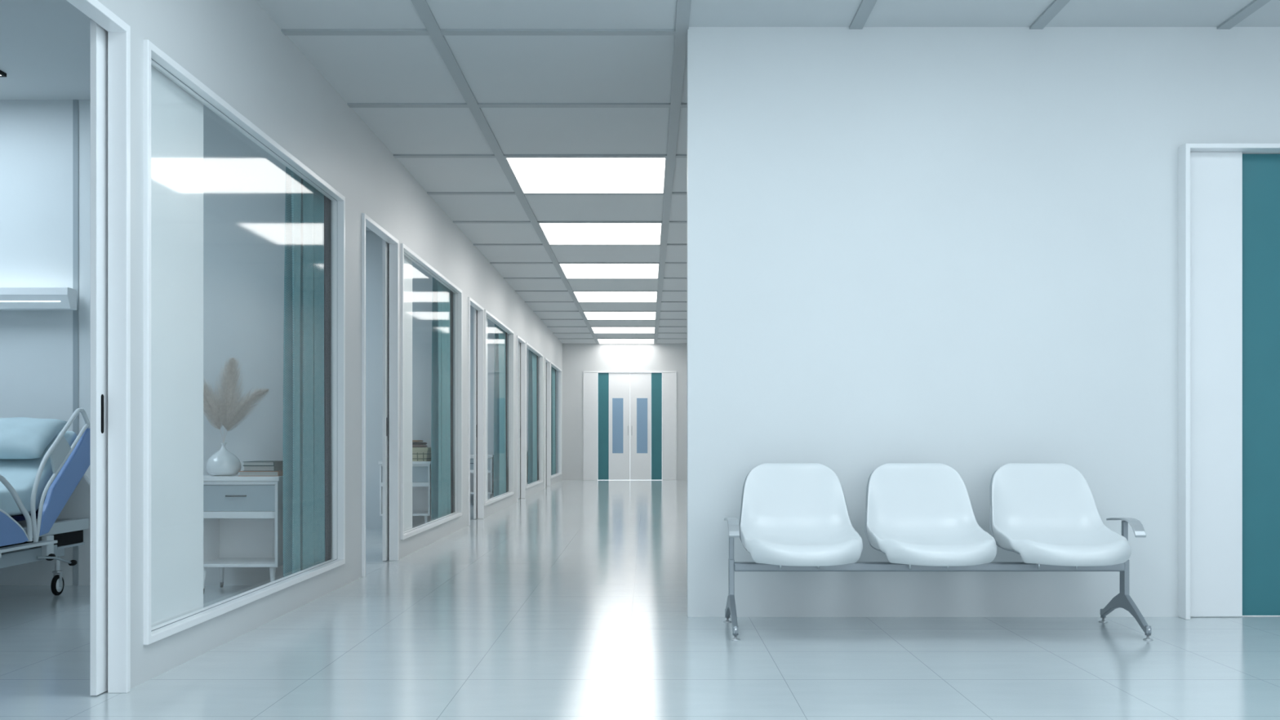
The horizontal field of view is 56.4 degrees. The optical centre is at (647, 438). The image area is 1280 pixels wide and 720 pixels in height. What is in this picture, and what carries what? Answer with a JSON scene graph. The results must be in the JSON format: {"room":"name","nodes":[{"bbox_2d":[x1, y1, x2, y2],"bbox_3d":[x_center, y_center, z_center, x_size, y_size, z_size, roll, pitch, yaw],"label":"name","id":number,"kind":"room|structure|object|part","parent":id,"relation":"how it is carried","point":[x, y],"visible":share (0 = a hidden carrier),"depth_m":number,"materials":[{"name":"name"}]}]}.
{"room":"hospital interior","nodes":[
{"label":"hospital interior","id":0,"kind":"room"},
{"bbox_2d":[0,99,332,585],"bbox_3d":[-3.757,-0.590,7.380,3.685,2.980,0.100,0,0,0],"label":"wall partition","id":1,"kind":"structure","parent":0,"point":[244,185],"depth_m":7.33,"materials":[{"name":"paint"}]},
{"bbox_2d":[0,287,76,310],"bbox_3d":[-4.189,-0.849,7.245,1.422,0.132,0.170,0,0,0],"label":"wall lamp","id":2,"kind":"object","parent":1,"relation":"attached to","point":[11,298],"visible":1,"depth_m":7.17,"materials":[{"name":"white paint"}]},
{"bbox_2d":[72,99,78,585],"bbox_3d":[-3.509,-0.590,7.327,0.032,2.980,0.006,0,0,0],"label":"trim","id":3,"kind":"structure","parent":1,"relation":"attached to","point":[75,102],"depth_m":7.32,"materials":[{"name":"grey"}]},
{"bbox_2d":[97,0,562,688],"bbox_3d":[-1.887,-0.590,11.530,0.055,2.980,29.060,0,0,0],"label":"wall","id":4,"kind":"structure","parent":0,"point":[234,48],"depth_m":6.36,"materials":[{"name":"paint"}]},
{"bbox_2d":[66,0,203,695],"bbox_3d":[-1.893,-0.300,4.176,0.103,2.400,1.984,0,0,0],"label":"door","id":5,"kind":"structure","parent":4,"relation":"in","point":[176,115],"depth_m":4.63,"materials":[{"name":"white paint"}]},
{"bbox_3d":[-1.877,-0.285,3.720,0.069,2.370,1.071,0,0,0],"label":"frame","id":6,"kind":"part","parent":5,"relation":"part of","materials":[{"name":"white paint"}]},
{"bbox_3d":[-1.921,-0.088,4.208,0.002,0.138,0.020,0,0,0],"label":"handle","id":7,"kind":"part","parent":5,"relation":"part of","materials":[{"name":"black plastic"}]},
{"bbox_2d":[143,39,345,644],"bbox_3d":[-1.877,-0.356,5.840,0.071,2.235,2.871,0,0,0],"label":"window","id":8,"kind":"structure","parent":4,"relation":"in","point":[154,56],"depth_m":5.56,"materials":[{"name":"white paint"}]},
{"bbox_2d":[324,195,331,561],"bbox_3d":[-1.957,-0.440,7.257,0.039,2.620,0.106,0,0,0],"label":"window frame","id":9,"kind":"structure","parent":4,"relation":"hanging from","point":[327,202],"depth_m":7.25,"materials":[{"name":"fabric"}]},
{"bbox_2d":[361,213,412,577],"bbox_3d":[-1.893,-0.300,8.766,0.103,2.400,1.984,0,0,0],"label":"door","id":10,"kind":"structure","parent":4,"relation":"in","point":[390,244],"depth_m":8.81,"materials":[{"name":"white paint"}]},
{"bbox_2d":[400,243,462,539],"bbox_3d":[-1.877,-0.356,10.430,0.071,2.235,2.871,0,0,0],"label":"window","id":11,"kind":"structure","parent":4,"relation":"in","point":[406,251],"depth_m":11.62,"materials":[{"name":"white paint"}]},
{"bbox_2d":[449,289,453,513],"bbox_3d":[-1.957,-0.440,11.847,0.039,2.620,0.106,0,0,0],"label":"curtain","id":12,"kind":"object","parent":4,"relation":"hanging from","point":[451,291],"visible":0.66,"depth_m":11.85,"materials":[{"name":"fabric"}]},
{"bbox_2d":[467,297,487,525],"bbox_3d":[-1.893,-0.300,13.356,0.103,2.400,1.984,0,0,0],"label":"door","id":13,"kind":"structure","parent":4,"relation":"in","point":[478,311],"depth_m":13.40,"materials":[{"name":"white paint"}]},
{"bbox_2d":[484,309,514,505],"bbox_3d":[-1.877,-0.356,15.020,0.071,2.235,2.871,0,0,0],"label":"window","id":14,"kind":"structure","parent":4,"relation":"in","point":[486,314],"depth_m":16.42,"materials":[{"name":"white paint"}]},
{"bbox_2d":[505,332,506,492],"bbox_3d":[-1.957,-0.440,16.437,0.039,2.620,0.106,0,0,0],"label":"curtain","id":15,"kind":"object","parent":4,"relation":"hanging from","point":[505,332],"visible":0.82,"depth_m":16.43,"materials":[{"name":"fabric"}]},
{"bbox_2d":[516,335,525,502],"bbox_3d":[-1.893,-0.300,17.946,0.103,2.400,1.984,0,0,0],"label":"door","id":16,"kind":"structure","parent":4,"relation":"in","point":[521,344],"depth_m":18.00,"materials":[{"name":"white paint"}]},
{"bbox_2d":[525,342,542,488],"bbox_3d":[-1.877,-0.356,19.610,0.071,2.235,2.871,0,0,0],"label":"window","id":17,"kind":"structure","parent":4,"relation":"in","point":[528,346],"depth_m":21.01,"materials":[{"name":"white paint"}]},
{"bbox_2d":[536,355,537,480],"bbox_3d":[-1.957,-0.440,21.027,0.039,2.620,0.106,0,0,0],"label":"curtain","id":18,"kind":"object","parent":4,"relation":"hanging from","point":[536,355],"visible":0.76,"depth_m":21.03,"materials":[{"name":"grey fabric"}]},
{"bbox_2d":[544,357,550,488],"bbox_3d":[-1.893,-0.300,22.536,0.103,2.400,1.984,0,0,0],"label":"door","id":19,"kind":"structure","parent":4,"relation":"in","point":[547,362],"depth_m":22.59,"materials":[{"name":"white paint"}]},
{"bbox_2d":[555,369,555,436],"bbox_3d":[-1.957,-0.440,25.267,0.039,2.620,0.106,0,0,0],"label":"curtain","id":20,"kind":"object","parent":4,"relation":"hanging from","point":[555,370],"visible":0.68,"depth_m":25.22,"materials":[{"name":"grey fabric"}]},
{"bbox_2d":[550,361,561,478],"bbox_3d":[-1.877,-0.356,24.200,0.071,2.235,2.871,0,0,0],"label":"window","id":21,"kind":"structure","parent":4,"relation":"in","point":[552,364],"depth_m":25.60,"materials":[{"name":"white paint"}]},
{"bbox_2d":[365,230,454,528],"bbox_3d":[-3.757,-0.590,11.970,3.685,2.980,0.100,0,0,0],"label":"wall partition","id":22,"kind":"structure","parent":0,"point":[422,282],"depth_m":11.92,"materials":[{"name":"paint"}]},
{"bbox_2d":[470,305,508,503],"bbox_3d":[-3.757,-0.590,16.560,3.685,2.980,0.100,0,0,0],"label":"wall partition","id":23,"kind":"structure","parent":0,"point":[491,326],"depth_m":16.51,"materials":[{"name":"paint"}]},
{"bbox_2d":[526,347,538,484],"bbox_3d":[-3.757,-0.590,21.150,3.685,2.980,0.100,0,0,0],"label":"wall partition","id":24,"kind":"structure","parent":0,"point":[527,349],"depth_m":21.10,"materials":[{"name":"paint"}]},
{"bbox_2d":[555,343,687,479],"bbox_3d":[-2.255,-0.590,26.120,6.890,2.980,0.120,0,0,0],"label":"wall","id":25,"kind":"structure","parent":0,"point":[577,358],"depth_m":26.06,"materials":[{"name":"paint"}]},
{"bbox_2d":[582,371,676,479],"bbox_3d":[-0.386,-0.286,26.080,2.041,2.372,0.080,0,0,0],"label":"door","id":26,"kind":"structure","parent":25,"relation":"in","point":[629,420],"depth_m":26.07,"materials":[{"name":"white paint"}]},
{"bbox_3d":[-1.234,-0.275,26.084,0.296,2.347,0.072,0,0,0],"label":"panel","id":27,"kind":"part","parent":26,"relation":"part of","materials":[{"name":"white laminate"}]},
{"bbox_3d":[-0.967,-0.274,26.101,0.232,2.340,0.038,0,0,0],"label":"stripe panel","id":28,"kind":"part","parent":26,"relation":"part of","materials":[{"name":"teal laminate"}]},
{"bbox_3d":[-0.651,-0.287,26.071,0.235,1.202,0.004,0,0,0],"label":"vision panel","id":29,"kind":"part","parent":26,"relation":"part of","materials":[{"name":"blue glass"}]},
{"bbox_3d":[-0.120,-0.287,26.071,0.235,1.202,0.004,0,0,0],"label":"vision panel","id":30,"kind":"part","parent":26,"relation":"part of","materials":[{"name":"blue glass"}]},
{"bbox_3d":[0.196,-0.274,26.101,0.232,2.340,0.038,0,0,0],"label":"stripe panel","id":31,"kind":"part","parent":26,"relation":"part of","materials":[{"name":"teal paint"}]},
{"bbox_3d":[0.463,-0.275,26.084,0.296,2.347,0.072,0,0,0],"label":"panel","id":32,"kind":"part","parent":26,"relation":"part of","materials":[{"name":"white laminate"}]},
{"bbox_2d":[0,480,1279,719],"bbox_3d":[0.200,0.950,11.540,11.800,0.100,29.280,0,0,0],"label":"floor","id":33,"kind":"structure","parent":0,"point":[568,600],"depth_m":5.08,"materials":[{"name":"tile"}]},
{"bbox_2d":[0,408,89,595],"bbox_3d":[-3.798,0.360,5.955,1.064,1.078,2.512,0,0,0],"label":"hospital bed","id":34,"kind":"object","parent":33,"relation":"on","point":[45,500],"visible":0.91,"depth_m":6.63,"materials":[{"name":"white painted metal"},{"name":"blue plastic"},{"name":"light blue fabric"}]},
{"bbox_3d":[-3.284,0.392,5.538,0.020,0.306,1.569,0,0,0],"label":"blue panel","id":35,"kind":"part","parent":34,"relation":"part of","materials":[{"name":"blue plastic"}]},
{"bbox_3d":[-3.280,0.384,5.518,0.016,0.322,1.622,0,0,0],"label":"foot rail","id":36,"kind":"part","parent":34,"relation":"part of","materials":[{"name":"blue plastic"}]},
{"bbox_3d":[-3.280,0.300,5.527,0.027,0.490,1.656,0,0,0],"label":"foot rail","id":37,"kind":"part","parent":34,"relation":"part of","materials":[{"name":"white plastic"}]},
{"bbox_3d":[-3.808,0.424,5.825,0.925,0.027,1.350,0,0,0],"label":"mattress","id":38,"kind":"part","parent":34,"relation":"part of","materials":[{"name":"blue fabric"}]},
{"bbox_2d":[0,417,66,458],"bbox_3d":[-3.705,-0.006,6.783,0.690,0.238,0.327,0,0,0],"label":"pillow","id":39,"kind":"object","parent":34,"relation":"on","point":[20,437],"visible":0.99,"depth_m":6.71,"materials":[{"name":"white fabric"}]},
{"bbox_3d":[-3.805,0.235,6.810,0.930,0.406,0.620,0,0,0],"label":"backrest frame","id":40,"kind":"part","parent":34,"relation":"part of","materials":[{"name":"blue"}]},
{"bbox_3d":[-3.815,0.182,6.111,0.930,0.455,1.922,0,0,0],"label":"mattress","id":41,"kind":"part","parent":34,"relation":"part of","materials":[{"name":"white fabric"}]},
{"bbox_3d":[-3.346,0.595,6.660,0.032,0.110,0.080,0,0,0],"label":"corner post","id":42,"kind":"part","parent":34,"relation":"part of","materials":[{"name":"white plastic"}]},
{"bbox_3d":[-3.333,0.660,6.665,0.040,0.040,0.060,0,0,0],"label":"crank knob","id":43,"kind":"part","parent":34,"relation":"part of","materials":[{"name":"black plastic"}]},
{"bbox_3d":[-3.315,0.682,6.704,0.033,0.079,0.316,0,0,7],"label":"crank handle","id":44,"kind":"part","parent":34,"relation":"part of","materials":[{"name":"grey metal"}]},
{"bbox_2d":[28,542,84,549],"bbox_3d":[-3.660,0.624,6.965,0.600,0.013,0.330,0,0,0],"label":"frame","id":45,"kind":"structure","parent":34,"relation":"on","point":[60,545],"depth_m":6.91,"materials":[{"name":"grey metal"}]},
{"bbox_3d":[-3.390,0.720,6.860,0.025,0.091,0.025,0,0,0],"label":"caster stem","id":46,"kind":"part","parent":34,"relation":"part of","materials":[{"name":"white plastic"}]},
{"bbox_3d":[-3.280,0.188,6.701,0.025,0.733,0.684,0,0,0],"label":"head rail","id":47,"kind":"part","parent":34,"relation":"part of","materials":[{"name":"white plastic"}]},
{"bbox_3d":[-3.282,0.089,6.677,0.012,0.225,0.234,0,0,0],"label":"grip plate","id":48,"kind":"part","parent":34,"relation":"part of","materials":[{"name":"grey plastic"}]},
{"bbox_3d":[-3.390,0.649,6.850,0.040,0.049,0.100,0,0,0],"label":"caster arm","id":49,"kind":"part","parent":34,"relation":"part of","materials":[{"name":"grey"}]},
{"bbox_3d":[-3.280,0.231,6.704,0.020,0.648,0.615,0,0,0],"label":"head rail","id":50,"kind":"part","parent":34,"relation":"part of","materials":[{"name":"white plastic"}]},
{"bbox_3d":[-3.284,0.213,6.823,0.032,0.619,0.778,0,0,0],"label":"blue panel","id":51,"kind":"part","parent":34,"relation":"part of","materials":[{"name":"blue plastic"}]},
{"bbox_3d":[-3.305,0.713,6.867,0.034,0.034,0.065,0,0,0],"label":"crank knob","id":52,"kind":"part","parent":34,"relation":"part of","materials":[{"name":"black plastic"}]},
{"bbox_3d":[-3.828,0.338,7.190,1.005,0.365,0.040,0,0,0],"label":"headboard","id":53,"kind":"part","parent":34,"relation":"part of","materials":[{"name":"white plastic"}]},
{"bbox_2d":[203,474,283,594],"bbox_3d":[-2.379,0.559,7.079,0.504,0.683,0.390,0,0,0],"label":"nightstand","id":54,"kind":"object","parent":33,"relation":"on","point":[243,515],"visible":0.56,"depth_m":6.94,"materials":[{"name":"white paint"}]},
{"bbox_3d":[-2.579,0.805,6.939,0.036,0.128,0.037,0,0,0],"label":"leg","id":55,"kind":"part","parent":54,"relation":"part of","materials":[{"name":"white paint"}]},
{"bbox_3d":[-2.579,0.805,7.231,0.036,0.128,0.037,0,0,0],"label":"leg","id":56,"kind":"part","parent":54,"relation":"part of","materials":[{"name":"white paint"}]},
{"bbox_2d":[205,442,241,475],"bbox_3d":[-2.504,0.120,7.050,0.201,0.196,0.201,0,0,0],"label":"vase","id":57,"kind":"object","parent":54,"relation":"on","point":[223,462],"visible":1,"depth_m":6.98,"materials":[{"name":"white ceramic"}]},
{"bbox_2d":[203,375,223,442],"bbox_3d":[-2.602,-0.102,7.030,0.230,0.601,0.160,0,0,-15],"label":"pampas grass","id":58,"kind":"object","parent":57,"relation":"in","point":[208,404],"depth_m":7.01,"materials":[{"name":"beige plant"}]},
{"bbox_2d":[212,356,246,436],"bbox_3d":[-2.472,-0.149,7.056,0.190,0.695,0.187,0,0,30],"label":"pampas grass","id":59,"kind":"object","parent":57,"relation":"in","point":[229,384],"depth_m":7.02,"materials":[{"name":"beige plant"}]},
{"bbox_2d":[223,386,269,442],"bbox_3d":[-2.362,-0.059,7.037,0.292,0.513,0.142,0,0,5],"label":"pampas grass","id":60,"kind":"object","parent":57,"relation":"in","point":[246,404],"depth_m":7.02,"materials":[{"name":"beige plant"}]},
{"bbox_3d":[-2.379,0.330,6.896,0.119,0.009,0.024,0,0,0],"label":"drawer handle","id":61,"kind":"part","parent":54,"relation":"part of","materials":[{"name":"grey metal"}]},
{"bbox_3d":[-2.379,0.343,7.079,0.446,0.152,0.342,0,0,0],"label":"drawer","id":62,"kind":"part","parent":54,"relation":"part of","materials":[{"name":"white wood"}]},
{"bbox_2d":[238,470,283,475],"bbox_3d":[-2.268,0.203,7.105,0.233,0.029,0.290,0,0,0],"label":"book","id":63,"kind":"object","parent":54,"relation":"on","point":[241,473],"visible":0.57,"depth_m":6.96,"materials":[{"name":"brown paper"}]},
{"bbox_2d":[243,465,283,471],"bbox_3d":[-2.271,0.173,7.107,0.182,0.032,0.265,0,0,0],"label":"book","id":64,"kind":"object","parent":63,"relation":"on","point":[246,468],"visible":0.71,"depth_m":6.98,"materials":[{"name":"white paper"}]},
{"bbox_2d":[242,460,283,465],"bbox_3d":[-2.273,0.145,7.106,0.182,0.024,0.268,0,0,0],"label":"book","id":65,"kind":"object","parent":64,"relation":"on","point":[258,462],"visible":0.8,"depth_m":6.98,"materials":[{"name":"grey paper"}]},
{"bbox_3d":[-2.179,0.805,6.939,0.036,0.128,0.037,0,0,0],"label":"leg","id":66,"kind":"part","parent":54,"relation":"part of","materials":[{"name":"white paint"}]},
{"bbox_2d":[377,461,431,523],"bbox_3d":[-2.337,0.559,11.669,0.504,0.683,0.390,0,0,0],"label":"nightstand","id":67,"kind":"object","parent":33,"relation":"on","point":[421,470],"visible":0.25,"depth_m":11.50,"materials":[{"name":"white paint"}]},
{"bbox_3d":[-2.337,0.343,11.669,0.446,0.152,0.342,0,0,0],"label":"drawer","id":68,"kind":"part","parent":67,"relation":"part of","materials":[{"name":"white wood"}]},
{"bbox_2d":[412,447,431,461],"bbox_3d":[-2.283,0.151,11.670,0.323,0.134,0.288,0,0,0],"label":"storage basket","id":69,"kind":"object","parent":67,"relation":"on","point":[419,454],"visible":0.4,"depth_m":11.54,"materials":[{"name":"beige"}]},
{"bbox_3d":[-2.282,0.176,11.670,0.275,0.065,0.210,0,0,0],"label":"folded cloth","id":70,"kind":"object","parent":69,"relation":"in","visible":0},
{"bbox_3d":[-2.282,0.109,11.670,0.275,0.057,0.210,0,0,0],"label":"folded cloth","id":71,"kind":"object","parent":70,"relation":"on","visible":0},
{"bbox_2d":[412,444,426,447],"bbox_3d":[-2.290,0.070,11.670,0.240,0.018,0.210,0,0,0],"label":"folded cloth","id":72,"kind":"object","parent":71,"relation":"on","point":[413,446],"visible":0.52,"depth_m":11.57,"materials":[{"name":"brown"}]},
{"bbox_2d":[412,442,426,444],"bbox_3d":[-2.296,0.046,11.670,0.248,0.027,0.210,0,0,0],"label":"folded cloth","id":73,"kind":"object","parent":72,"relation":"on","point":[413,443],"visible":0.37,"depth_m":11.57,"materials":[{"name":"black fabric"}]},
{"bbox_2d":[412,440,423,442],"bbox_3d":[-2.310,0.022,11.670,0.200,0.019,0.210,0,0,0],"label":"folded cloth","id":74,"kind":"object","parent":73,"relation":"on","point":[413,441],"visible":0.52,"depth_m":11.58,"materials":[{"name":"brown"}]},
{"bbox_3d":[-2.137,0.805,11.529,0.036,0.128,0.037,0,0,0],"label":"leg","id":75,"kind":"part","parent":67,"relation":"part of","materials":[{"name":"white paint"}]},
{"bbox_2d":[470,454,493,499],"bbox_3d":[-2.337,0.559,16.259,0.504,0.683,0.390,0,0,0],"label":"nightstand","id":76,"kind":"object","parent":33,"relation":"on","point":[490,457],"visible":0.2,"depth_m":16.11,"materials":[{"name":"white paint"}]},
{"bbox_3d":[-2.337,0.343,16.259,0.446,0.152,0.342,0,0,0],"label":"drawer","id":77,"kind":"part","parent":76,"relation":"part of","materials":[{"name":"white wood"}]},
{"bbox_2d":[526,451,528,484],"bbox_3d":[-2.337,0.559,20.849,0.504,0.683,0.390,0,0,0],"label":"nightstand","id":78,"kind":"object","parent":33,"relation":"on","point":[526,451],"visible":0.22,"depth_m":20.82,"materials":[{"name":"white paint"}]},
{"bbox_2d":[723,462,1152,640],"bbox_3d":[1.315,0.509,5.523,1.895,0.781,0.729,0,0,0],"label":"bench","id":79,"kind":"object","parent":33,"relation":"on","point":[794,517],"visible":1,"depth_m":5.70,"materials":[{"name":"white plastic"}]},
{"bbox_3d":[0.393,0.717,5.604,0.024,0.306,0.548,0,0,0],"label":"leg","id":80,"kind":"part","parent":79,"relation":"part of","materials":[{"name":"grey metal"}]},
{"bbox_3d":[0.393,0.477,5.602,0.022,0.185,0.028,0,0,0],"label":"armrest post","id":81,"kind":"part","parent":79,"relation":"part of","materials":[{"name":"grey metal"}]},
{"bbox_3d":[0.393,0.409,5.590,0.050,0.078,0.349,0,0,0],"label":"armrest","id":82,"kind":"part","parent":79,"relation":"part of","materials":[{"name":"silver metal"}]},
{"bbox_2d":[733,625,737,635],"bbox_3d":[0.393,0.857,5.342,0.025,0.042,0.025,0,0,0],"label":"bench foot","id":83,"kind":"object","parent":79,"relation":"attached to","point":[735,627],"depth_m":5.33,"materials":[{"name":"grey metal"}]},
{"bbox_2d":[739,462,862,566],"bbox_3d":[0.703,0.335,5.508,0.548,0.447,0.704,0,0,0],"label":"seat","id":84,"kind":"object","parent":79,"relation":"on","point":[796,514],"depth_m":5.72,"materials":[{"name":"white plastic"}]},
{"bbox_2d":[866,462,996,566],"bbox_3d":[1.303,0.335,5.508,0.548,0.447,0.704,0,0,0],"label":"seat","id":85,"kind":"object","parent":79,"relation":"on","point":[917,513],"depth_m":5.72,"materials":[{"name":"white plastic"}]},
{"bbox_2d":[991,462,1131,566],"bbox_3d":[1.900,0.335,5.508,0.548,0.447,0.704,0,0,0],"label":"seat","id":86,"kind":"object","parent":79,"relation":"on","point":[1045,513],"depth_m":5.72,"materials":[{"name":"white plastic"}]},
{"bbox_3d":[2.238,0.477,5.602,0.022,0.185,0.028,0,0,0],"label":"armrest post","id":87,"kind":"part","parent":79,"relation":"part of","materials":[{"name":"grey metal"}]},
{"bbox_3d":[2.238,0.409,5.590,0.050,0.078,0.349,0,0,0],"label":"armrest","id":88,"kind":"part","parent":79,"relation":"part of","materials":[{"name":"silver metal"}]},
{"bbox_3d":[2.238,0.717,5.604,0.024,0.306,0.548,0,0,0],"label":"leg","id":89,"kind":"part","parent":79,"relation":"part of","materials":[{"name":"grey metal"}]},
{"bbox_2d":[1145,625,1151,635],"bbox_3d":[2.238,0.857,5.342,0.025,0.042,0.025,0,0,0],"label":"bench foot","id":90,"kind":"object","parent":79,"relation":"attached to","point":[1148,628],"depth_m":5.33,"materials":[{"name":"grey metal"}]},
{"bbox_2d":[0,0,1279,343],"bbox_3d":[0.200,-2.124,11.540,11.800,0.112,29.280,0,0,0],"label":"ceiling","id":91,"kind":"structure","parent":0,"point":[454,90],"depth_m":6.93,"materials":[{"name":"paint"}]},
{"bbox_2d":[0,70,6,76],"bbox_3d":[-4.250,-2.070,6.050,1.200,0.020,1.500,0,0,0],"label":"recessed light","id":92,"kind":"object","parent":91,"relation":"in","point":[2,73],"visible":1,"depth_m":6.77,"materials":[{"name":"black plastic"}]},
{"bbox_2d":[283,166,324,577],"bbox_3d":[-2.004,-0.605,6.250,0.131,2.950,2.100,0,0,0],"label":"curtain","id":93,"kind":"object","parent":91,"relation":"hanging from","point":[304,441],"visible":0.84,"depth_m":6.83,"materials":[{"name":"teal fabric"}]},
{"bbox_2d":[431,277,450,520],"bbox_3d":[-2.004,-0.605,10.840,0.131,2.950,2.100,0,0,0],"label":"curtain","id":94,"kind":"object","parent":91,"relation":"hanging from","point":[441,328],"visible":0.79,"depth_m":11.32,"materials":[{"name":"teal fabric"}]},
{"bbox_2d":[493,324,506,497],"bbox_3d":[-2.004,-0.605,15.430,0.131,2.950,2.100,0,0,0],"label":"curtain","id":95,"kind":"object","parent":91,"relation":"hanging from","point":[500,418],"visible":0.83,"depth_m":15.90,"materials":[{"name":"teal fabric"}]},
{"bbox_3d":[-1.084,-2.074,11.530,0.066,0.012,29.060,0,0,0],"label":"rail","id":96,"kind":"part","parent":91,"relation":"part of","materials":[{"name":"silver metal"}]},
{"bbox_2d":[528,349,537,484],"bbox_3d":[-2.004,-0.605,20.020,0.131,2.950,2.100,0,0,0],"label":"curtain","id":97,"kind":"object","parent":91,"relation":"hanging from","point":[532,399],"visible":0.88,"depth_m":20.49,"materials":[{"name":"teal fabric"}]},
{"bbox_2d":[551,366,555,475],"bbox_3d":[-2.004,-0.605,24.260,0.131,2.950,2.100,0,0,0],"label":"curtain","id":98,"kind":"object","parent":91,"relation":"hanging from","point":[553,370],"visible":0.5,"depth_m":24.74,"materials":[{"name":"teal fabric"}]},
{"bbox_2d":[505,157,666,193],"bbox_3d":[-0.456,-2.075,9.431,1.187,0.010,1.265,0,0,0],"label":"recessed light","id":99,"kind":"object","parent":91,"relation":"in","point":[532,175],"visible":1,"depth_m":9.35,"materials":[{"name":"white paint"}]},
{"bbox_2d":[538,223,662,244],"bbox_3d":[-0.456,-2.075,12.101,1.187,0.010,1.265,0,0,0],"label":"recessed light","id":100,"kind":"object","parent":91,"relation":"in","point":[554,233],"visible":1,"depth_m":12.07,"materials":[{"name":"white paint"}]},
{"bbox_2d":[559,263,659,278],"bbox_3d":[-0.456,-2.075,14.771,1.187,0.010,1.265,0,0,0],"label":"recessed light","id":101,"kind":"object","parent":91,"relation":"in","point":[570,270],"visible":1,"depth_m":14.70,"materials":[{"name":"white paint"}]},
{"bbox_2d":[573,291,657,302],"bbox_3d":[-0.456,-2.075,17.441,1.187,0.010,1.265,0,0,0],"label":"recessed light","id":102,"kind":"object","parent":91,"relation":"in","point":[581,296],"visible":1,"depth_m":17.40,"materials":[{"name":"white paint"}]},
{"bbox_2d":[583,311,656,319],"bbox_3d":[-0.456,-2.075,20.110,1.187,0.010,1.265,0,0,0],"label":"recessed light","id":103,"kind":"object","parent":91,"relation":"in","point":[589,315],"visible":1,"depth_m":20.05,"materials":[{"name":"white paint"}]},
{"bbox_2d":[591,327,654,333],"bbox_3d":[-0.456,-2.075,22.780,1.187,0.010,1.265,0,0,0],"label":"recessed light","id":104,"kind":"object","parent":91,"relation":"in","point":[596,330],"visible":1,"depth_m":22.77,"materials":[{"name":"white paint"}]},
{"bbox_2d":[597,339,653,343],"bbox_3d":[-0.456,-2.075,25.413,1.187,0.010,1.190,0,0,0],"label":"recessed light","id":105,"kind":"object","parent":91,"relation":"in","point":[601,341],"visible":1,"depth_m":25.45,"materials":[{"name":"white paint"}]},
{"bbox_3d":[0.173,-2.074,11.530,0.066,0.012,29.060,0,0,0],"label":"rail","id":106,"kind":"part","parent":91,"relation":"part of","materials":[{"name":"silver metal"}]},
{"bbox_3d":[1.050,-2.074,1.515,0.066,0.012,9.030,0,0,0],"label":"rail","id":107,"kind":"part","parent":91,"relation":"part of","materials":[{"name":"silver metal"}]},
{"bbox_3d":[1.961,-2.074,1.515,0.066,0.012,9.030,0,0,0],"label":"rail","id":108,"kind":"part","parent":91,"relation":"part of","materials":[{"name":"silver metal"}]},
{"bbox_3d":[2.907,-2.074,1.515,0.066,0.012,9.030,0,0,0],"label":"rail","id":109,"kind":"part","parent":91,"relation":"part of","materials":[{"name":"silver metal"}]},
{"bbox_2d":[687,26,1279,617],"bbox_3d":[3.101,-0.590,6.080,5.798,2.980,0.100,0,0,0],"label":"wall","id":110,"kind":"structure","parent":0,"point":[956,247],"depth_m":6.03,"materials":[{"name":"paint"}]},
{"bbox_2d":[1177,143,1279,619],"bbox_3d":[3.700,-0.286,6.018,2.041,2.372,0.145,0,0,0],"label":"door","id":111,"kind":"structure","parent":110,"relation":"in","point":[1228,194],"depth_m":6.02,"materials":[{"name":"white paint"}]},
{"bbox_3d":[2.851,-0.275,6.054,0.296,2.347,0.072,0,0,0],"label":"panel","id":112,"kind":"part","parent":111,"relation":"part of","materials":[{"name":"white laminate"}]},
{"bbox_3d":[3.119,-0.274,6.071,0.232,2.340,0.038,0,0,0],"label":"stripe panel","id":113,"kind":"part","parent":111,"relation":"part of","materials":[{"name":"teal laminate"}]}
]}

